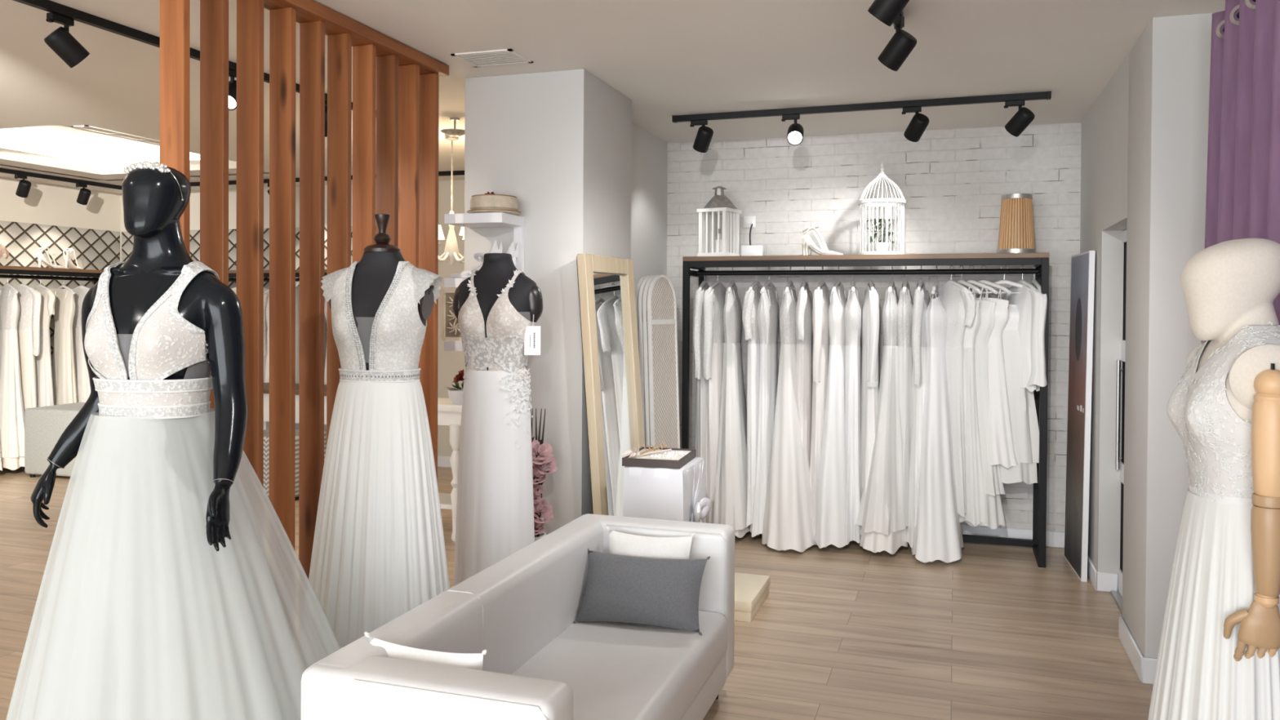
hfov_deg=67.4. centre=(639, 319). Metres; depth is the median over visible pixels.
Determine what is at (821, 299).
dress
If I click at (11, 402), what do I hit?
dress
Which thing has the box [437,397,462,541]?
console table
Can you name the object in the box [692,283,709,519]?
dress
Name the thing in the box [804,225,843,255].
shoe
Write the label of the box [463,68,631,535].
wall column
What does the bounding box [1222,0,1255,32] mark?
curtain rod
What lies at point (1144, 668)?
baseboard
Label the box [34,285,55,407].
dress
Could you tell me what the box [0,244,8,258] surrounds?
bouquet
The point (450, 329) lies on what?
carved panel
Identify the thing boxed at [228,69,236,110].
track spotlight
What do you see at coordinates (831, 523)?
dress
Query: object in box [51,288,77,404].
dress
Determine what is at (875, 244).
potted plant
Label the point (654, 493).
side table
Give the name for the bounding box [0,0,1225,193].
ceiling
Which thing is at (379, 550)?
dress
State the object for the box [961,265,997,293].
hanger
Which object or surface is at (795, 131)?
track spotlight
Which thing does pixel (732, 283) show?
hanger
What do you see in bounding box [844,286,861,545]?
dress
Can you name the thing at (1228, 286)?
mannequin
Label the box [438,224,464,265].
chandelier
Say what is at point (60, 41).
track spotlight
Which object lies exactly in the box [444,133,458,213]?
chandelier
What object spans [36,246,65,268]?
shoe
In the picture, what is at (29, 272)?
rack
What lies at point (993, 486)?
dress
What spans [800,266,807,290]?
hanger
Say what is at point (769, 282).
hanger
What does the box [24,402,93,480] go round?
ottoman
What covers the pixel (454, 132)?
ceiling lamp
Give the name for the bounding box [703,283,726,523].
dress
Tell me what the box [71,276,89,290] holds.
hanger
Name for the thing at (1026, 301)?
blouse
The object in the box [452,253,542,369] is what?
mannequin
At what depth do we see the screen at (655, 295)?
5.75 m
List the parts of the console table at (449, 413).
leg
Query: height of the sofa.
0.668 m
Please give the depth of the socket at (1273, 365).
2.18 m
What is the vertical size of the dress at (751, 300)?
1.549 m
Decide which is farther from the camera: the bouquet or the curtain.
the bouquet
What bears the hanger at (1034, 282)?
hanging from the rack at (1041, 260)
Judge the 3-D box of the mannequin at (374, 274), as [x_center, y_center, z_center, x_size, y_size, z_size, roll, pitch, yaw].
[-0.909,0.542,3.356,0.355,1.824,0.300,0,1,9]
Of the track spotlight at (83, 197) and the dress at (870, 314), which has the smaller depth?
the dress at (870, 314)
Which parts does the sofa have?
armrest, backrest, seat, armrest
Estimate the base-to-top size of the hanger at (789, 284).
0.180 m
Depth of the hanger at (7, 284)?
8.47 m
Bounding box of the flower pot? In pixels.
[443,369,463,404]
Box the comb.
[619,441,671,457]
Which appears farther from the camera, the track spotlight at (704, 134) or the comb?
the track spotlight at (704, 134)
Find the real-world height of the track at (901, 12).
0.038 m
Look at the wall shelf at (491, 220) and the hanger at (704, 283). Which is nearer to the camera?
the wall shelf at (491, 220)
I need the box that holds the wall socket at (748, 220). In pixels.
[743,215,755,227]
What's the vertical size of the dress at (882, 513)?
1.616 m
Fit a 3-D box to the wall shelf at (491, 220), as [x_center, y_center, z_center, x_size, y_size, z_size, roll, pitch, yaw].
[-0.771,-0.180,4.768,0.312,0.669,0.250,1,1,18]
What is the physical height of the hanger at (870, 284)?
0.180 m
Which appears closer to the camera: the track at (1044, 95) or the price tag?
the price tag
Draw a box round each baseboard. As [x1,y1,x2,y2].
[437,455,451,467]
[960,524,1064,548]
[1087,553,1157,684]
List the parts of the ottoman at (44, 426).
leg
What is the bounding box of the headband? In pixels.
[124,160,183,200]
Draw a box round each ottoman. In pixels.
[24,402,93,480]
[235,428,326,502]
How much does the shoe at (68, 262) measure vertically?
0.205 m
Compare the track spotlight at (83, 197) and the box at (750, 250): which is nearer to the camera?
the box at (750, 250)
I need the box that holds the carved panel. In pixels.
[440,288,461,341]
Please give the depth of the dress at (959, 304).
5.82 m
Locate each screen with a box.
[160,0,448,701]
[635,275,679,448]
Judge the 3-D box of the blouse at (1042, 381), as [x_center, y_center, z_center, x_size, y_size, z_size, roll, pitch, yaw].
[2.380,0.082,5.808,0.110,0.613,0.544,0,1,11]
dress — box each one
[0,284,24,470]
[0,444,2,471]
[15,284,41,411]
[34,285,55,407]
[35,261,287,719]
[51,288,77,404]
[72,286,90,402]
[263,288,267,382]
[263,291,269,382]
[292,261,449,719]
[295,288,299,428]
[324,297,326,371]
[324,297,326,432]
[453,269,534,586]
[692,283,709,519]
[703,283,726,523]
[712,286,750,537]
[742,285,762,527]
[749,285,778,537]
[761,286,817,551]
[795,283,813,460]
[809,285,831,536]
[815,283,853,548]
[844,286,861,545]
[855,285,907,554]
[860,283,879,535]
[897,283,913,526]
[906,282,929,547]
[911,291,964,563]
[929,282,975,516]
[959,287,986,526]
[964,286,1005,528]
[975,288,1017,468]
[982,289,1039,484]
[1147,321,1279,719]
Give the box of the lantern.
[696,186,741,256]
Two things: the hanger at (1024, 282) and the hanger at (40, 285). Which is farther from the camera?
the hanger at (40, 285)
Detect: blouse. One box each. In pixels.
[1003,282,1039,391]
[1030,282,1047,386]
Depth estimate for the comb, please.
4.63 m
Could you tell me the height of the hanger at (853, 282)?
0.180 m
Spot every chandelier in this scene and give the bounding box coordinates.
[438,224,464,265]
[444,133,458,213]
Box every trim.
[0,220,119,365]
[121,226,352,289]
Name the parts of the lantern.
wooden frame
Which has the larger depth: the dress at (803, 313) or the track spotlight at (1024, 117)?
the dress at (803, 313)
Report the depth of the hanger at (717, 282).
6.33 m
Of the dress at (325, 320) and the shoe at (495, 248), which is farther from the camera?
the dress at (325, 320)
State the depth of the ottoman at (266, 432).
7.37 m
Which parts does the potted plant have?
pot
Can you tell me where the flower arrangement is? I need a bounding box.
[530,408,557,541]
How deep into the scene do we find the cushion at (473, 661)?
2.31 m
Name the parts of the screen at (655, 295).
panel frame, panel frame, panel frame, woven panel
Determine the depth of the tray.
4.53 m
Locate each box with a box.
[733,572,769,622]
[741,223,763,256]
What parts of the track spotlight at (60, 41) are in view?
stem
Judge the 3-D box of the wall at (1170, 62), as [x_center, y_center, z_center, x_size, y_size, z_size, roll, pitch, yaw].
[2.371,0.129,4.041,0.511,2.675,0.555,1,1,18]
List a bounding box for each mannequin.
[30,166,247,551]
[328,213,434,370]
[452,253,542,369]
[1180,238,1279,661]
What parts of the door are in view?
handle, glass panel, glass panel, glass panel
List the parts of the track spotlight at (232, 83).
stem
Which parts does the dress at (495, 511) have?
lace trim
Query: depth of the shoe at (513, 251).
4.73 m
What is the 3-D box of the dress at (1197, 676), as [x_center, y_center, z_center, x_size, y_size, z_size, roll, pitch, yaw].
[1.462,0.736,2.388,0.428,1.465,0.551,0,1,9]
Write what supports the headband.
attached to the mannequin at (153, 207)
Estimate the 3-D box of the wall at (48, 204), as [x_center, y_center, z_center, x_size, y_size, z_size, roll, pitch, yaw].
[-7.445,0.064,4.497,0.150,2.675,12.300,1,1,18]
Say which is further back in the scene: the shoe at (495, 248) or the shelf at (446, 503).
the shelf at (446, 503)
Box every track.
[0,168,122,190]
[13,0,352,110]
[190,170,464,186]
[671,91,1051,123]
[899,10,904,27]
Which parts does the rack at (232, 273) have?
hanging rail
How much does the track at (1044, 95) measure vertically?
0.038 m
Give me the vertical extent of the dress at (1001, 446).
1.076 m
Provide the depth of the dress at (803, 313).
6.11 m
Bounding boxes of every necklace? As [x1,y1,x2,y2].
[650,453,675,458]
[663,450,688,455]
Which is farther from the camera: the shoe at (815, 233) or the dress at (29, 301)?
the dress at (29, 301)
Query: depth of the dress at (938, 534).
5.76 m
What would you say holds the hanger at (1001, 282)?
hanging from the rack at (1041, 260)
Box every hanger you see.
[0,274,17,293]
[14,274,35,292]
[33,275,50,292]
[53,275,75,293]
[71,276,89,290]
[697,267,706,290]
[707,267,726,292]
[726,266,736,293]
[746,266,762,292]
[760,266,777,293]
[784,266,795,293]
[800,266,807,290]
[816,266,826,291]
[831,266,841,293]
[851,266,855,293]
[867,266,874,291]
[888,266,894,293]
[902,266,908,293]
[916,266,924,291]
[931,266,940,293]
[935,265,969,292]
[956,265,982,293]
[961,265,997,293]
[964,265,1011,293]
[977,265,1027,293]
[1008,265,1037,291]
[1031,265,1040,291]
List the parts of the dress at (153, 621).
cord, cord, cord, cord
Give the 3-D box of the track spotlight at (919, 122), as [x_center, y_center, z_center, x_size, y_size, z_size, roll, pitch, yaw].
[1.557,-1.097,5.406,0.115,0.194,0.157,0,1,-34]
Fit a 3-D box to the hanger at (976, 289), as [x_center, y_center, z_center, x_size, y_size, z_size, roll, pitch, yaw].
[1.986,-0.244,5.935,0.028,0.180,0.419,0,1,-13]
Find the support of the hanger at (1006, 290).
hanging from the rack at (1041, 260)
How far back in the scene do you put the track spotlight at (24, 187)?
8.49 m
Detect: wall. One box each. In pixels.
[0,177,120,369]
[120,179,464,456]
[631,122,667,288]
[666,122,1081,531]
[1080,53,1128,590]
[1122,12,1215,658]
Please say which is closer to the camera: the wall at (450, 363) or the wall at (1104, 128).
the wall at (1104, 128)
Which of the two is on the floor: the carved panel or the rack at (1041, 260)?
the rack at (1041, 260)
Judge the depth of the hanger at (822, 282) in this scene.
6.13 m
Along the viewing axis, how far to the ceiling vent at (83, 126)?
6.58 m
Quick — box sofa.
[301,513,734,719]
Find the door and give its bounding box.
[1110,229,1126,613]
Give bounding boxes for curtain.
[1200,0,1279,344]
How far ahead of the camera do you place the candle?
6.38 m
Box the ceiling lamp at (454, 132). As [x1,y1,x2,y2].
[440,117,464,137]
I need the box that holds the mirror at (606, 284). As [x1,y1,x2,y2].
[576,253,644,516]
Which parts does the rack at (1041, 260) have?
post, post, hanging rail, post, post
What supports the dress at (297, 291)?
hanging from the hanger
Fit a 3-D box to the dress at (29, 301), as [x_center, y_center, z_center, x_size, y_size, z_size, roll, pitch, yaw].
[-5.578,0.493,8.678,0.520,1.601,0.185,1,1,21]
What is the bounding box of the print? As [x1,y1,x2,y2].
[529,332,535,347]
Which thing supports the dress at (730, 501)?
hanging from the hanger at (732, 283)
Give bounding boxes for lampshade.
[996,193,1035,253]
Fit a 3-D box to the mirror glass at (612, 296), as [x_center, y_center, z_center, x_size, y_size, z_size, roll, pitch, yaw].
[-0.120,0.561,4.923,0.125,1.599,0.458,1,1,22]
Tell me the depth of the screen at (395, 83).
3.65 m
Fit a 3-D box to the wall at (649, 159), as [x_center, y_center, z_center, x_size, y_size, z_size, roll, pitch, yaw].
[-0.069,0.087,6.304,0.140,2.675,1.625,1,1,18]
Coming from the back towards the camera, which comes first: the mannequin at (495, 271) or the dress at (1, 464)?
the dress at (1, 464)
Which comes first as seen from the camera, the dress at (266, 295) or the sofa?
the sofa
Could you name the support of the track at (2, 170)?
attached to the ceiling
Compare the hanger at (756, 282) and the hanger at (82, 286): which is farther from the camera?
the hanger at (82, 286)
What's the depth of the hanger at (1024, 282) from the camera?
5.75 m
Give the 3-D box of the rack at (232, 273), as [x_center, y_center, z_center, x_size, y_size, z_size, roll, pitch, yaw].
[-3.583,0.454,9.143,2.700,1.830,0.430,1,1,18]
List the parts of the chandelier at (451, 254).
lamp shade, arm, arm, stem, arm, lamp shade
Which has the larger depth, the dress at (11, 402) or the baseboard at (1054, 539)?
the dress at (11, 402)
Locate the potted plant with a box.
[866,218,896,251]
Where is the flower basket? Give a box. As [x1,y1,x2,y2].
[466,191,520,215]
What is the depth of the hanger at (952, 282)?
5.88 m
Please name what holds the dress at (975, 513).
hanging from the hanger at (976, 289)
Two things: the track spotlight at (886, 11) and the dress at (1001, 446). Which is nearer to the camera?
the track spotlight at (886, 11)
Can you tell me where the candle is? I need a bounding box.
[714,239,722,252]
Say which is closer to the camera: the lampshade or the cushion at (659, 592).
the cushion at (659, 592)
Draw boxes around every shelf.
[438,493,452,509]
[444,212,524,351]
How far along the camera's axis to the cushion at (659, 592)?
3.42 m
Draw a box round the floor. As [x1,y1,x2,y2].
[0,466,1153,719]
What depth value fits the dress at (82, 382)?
9.18 m
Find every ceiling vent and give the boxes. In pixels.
[71,124,159,145]
[450,48,533,67]
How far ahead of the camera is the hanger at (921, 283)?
5.93 m
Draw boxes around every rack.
[0,265,103,284]
[228,269,327,281]
[681,252,1048,568]
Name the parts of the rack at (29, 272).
hanging rail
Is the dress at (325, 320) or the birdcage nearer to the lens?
the birdcage
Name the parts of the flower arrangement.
pot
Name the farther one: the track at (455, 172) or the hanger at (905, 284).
the track at (455, 172)
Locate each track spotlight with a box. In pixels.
[14,174,31,197]
[44,12,89,67]
[75,183,91,204]
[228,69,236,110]
[324,100,327,137]
[689,120,713,152]
[781,113,804,145]
[867,0,909,26]
[877,14,916,71]
[901,106,928,142]
[1004,99,1035,137]
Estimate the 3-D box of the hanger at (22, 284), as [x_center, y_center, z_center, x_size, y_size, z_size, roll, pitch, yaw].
[-5.573,-0.322,8.667,0.419,0.180,0.028,1,1,27]
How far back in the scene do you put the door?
5.06 m
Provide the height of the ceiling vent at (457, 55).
0.007 m
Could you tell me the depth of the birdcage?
6.02 m
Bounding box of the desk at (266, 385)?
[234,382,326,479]
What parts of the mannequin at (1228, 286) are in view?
arm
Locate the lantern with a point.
(719, 204)
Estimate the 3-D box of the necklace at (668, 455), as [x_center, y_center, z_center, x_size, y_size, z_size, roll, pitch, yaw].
[0.114,0.658,4.619,0.123,0.009,0.110,1,1,18]
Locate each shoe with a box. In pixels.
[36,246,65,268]
[62,248,81,269]
[450,240,502,277]
[506,240,518,266]
[801,227,824,255]
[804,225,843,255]
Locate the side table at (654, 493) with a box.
[622,457,711,523]
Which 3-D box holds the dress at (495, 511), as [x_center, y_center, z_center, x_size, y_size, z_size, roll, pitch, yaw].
[-0.616,0.611,4.136,0.356,1.648,0.374,1,1,14]
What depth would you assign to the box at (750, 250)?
6.39 m
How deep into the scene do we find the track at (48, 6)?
3.96 m
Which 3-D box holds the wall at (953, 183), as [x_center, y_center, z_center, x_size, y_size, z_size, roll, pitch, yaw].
[1.911,0.098,6.405,3.560,2.675,0.200,1,1,18]
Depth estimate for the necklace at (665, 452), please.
4.71 m
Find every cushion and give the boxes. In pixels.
[364,631,487,670]
[573,548,710,635]
[605,526,695,559]
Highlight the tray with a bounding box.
[622,446,696,468]
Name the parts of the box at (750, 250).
casing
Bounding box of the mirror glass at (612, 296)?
[593,272,635,516]
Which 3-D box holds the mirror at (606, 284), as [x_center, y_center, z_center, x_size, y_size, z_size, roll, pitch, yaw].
[-0.119,0.560,4.922,0.183,1.763,0.620,1,1,22]
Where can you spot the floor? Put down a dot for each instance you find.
(851, 631)
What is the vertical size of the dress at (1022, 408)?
1.176 m
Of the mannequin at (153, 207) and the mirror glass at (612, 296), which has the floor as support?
the mannequin at (153, 207)
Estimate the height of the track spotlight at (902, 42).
0.196 m
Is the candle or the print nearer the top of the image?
the candle
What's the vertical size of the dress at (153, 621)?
1.597 m
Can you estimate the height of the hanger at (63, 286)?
0.180 m
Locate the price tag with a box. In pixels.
[524,314,540,355]
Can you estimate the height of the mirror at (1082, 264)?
1.830 m
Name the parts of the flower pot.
pot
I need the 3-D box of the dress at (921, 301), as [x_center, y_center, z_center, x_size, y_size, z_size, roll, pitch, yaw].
[1.759,0.579,6.026,0.160,1.621,0.538,1,1,25]
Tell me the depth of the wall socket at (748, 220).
6.65 m
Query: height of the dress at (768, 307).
1.599 m
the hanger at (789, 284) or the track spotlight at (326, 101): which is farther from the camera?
the hanger at (789, 284)
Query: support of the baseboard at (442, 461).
attached to the wall at (450, 363)
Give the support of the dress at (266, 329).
hanging from the hanger
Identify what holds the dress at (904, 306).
hanging from the hanger at (905, 284)
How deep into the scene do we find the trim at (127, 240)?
9.70 m
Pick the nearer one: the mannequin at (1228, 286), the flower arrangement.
the mannequin at (1228, 286)
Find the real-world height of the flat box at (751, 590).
0.100 m
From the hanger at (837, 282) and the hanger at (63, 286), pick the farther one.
the hanger at (63, 286)
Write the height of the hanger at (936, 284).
0.180 m
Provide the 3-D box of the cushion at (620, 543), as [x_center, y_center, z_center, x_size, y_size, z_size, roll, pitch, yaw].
[0.028,0.957,3.594,0.354,0.326,0.113,1,1,15]
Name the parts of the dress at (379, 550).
cord, cord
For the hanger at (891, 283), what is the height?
0.180 m
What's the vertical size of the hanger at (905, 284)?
0.180 m
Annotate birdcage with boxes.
[857,162,906,254]

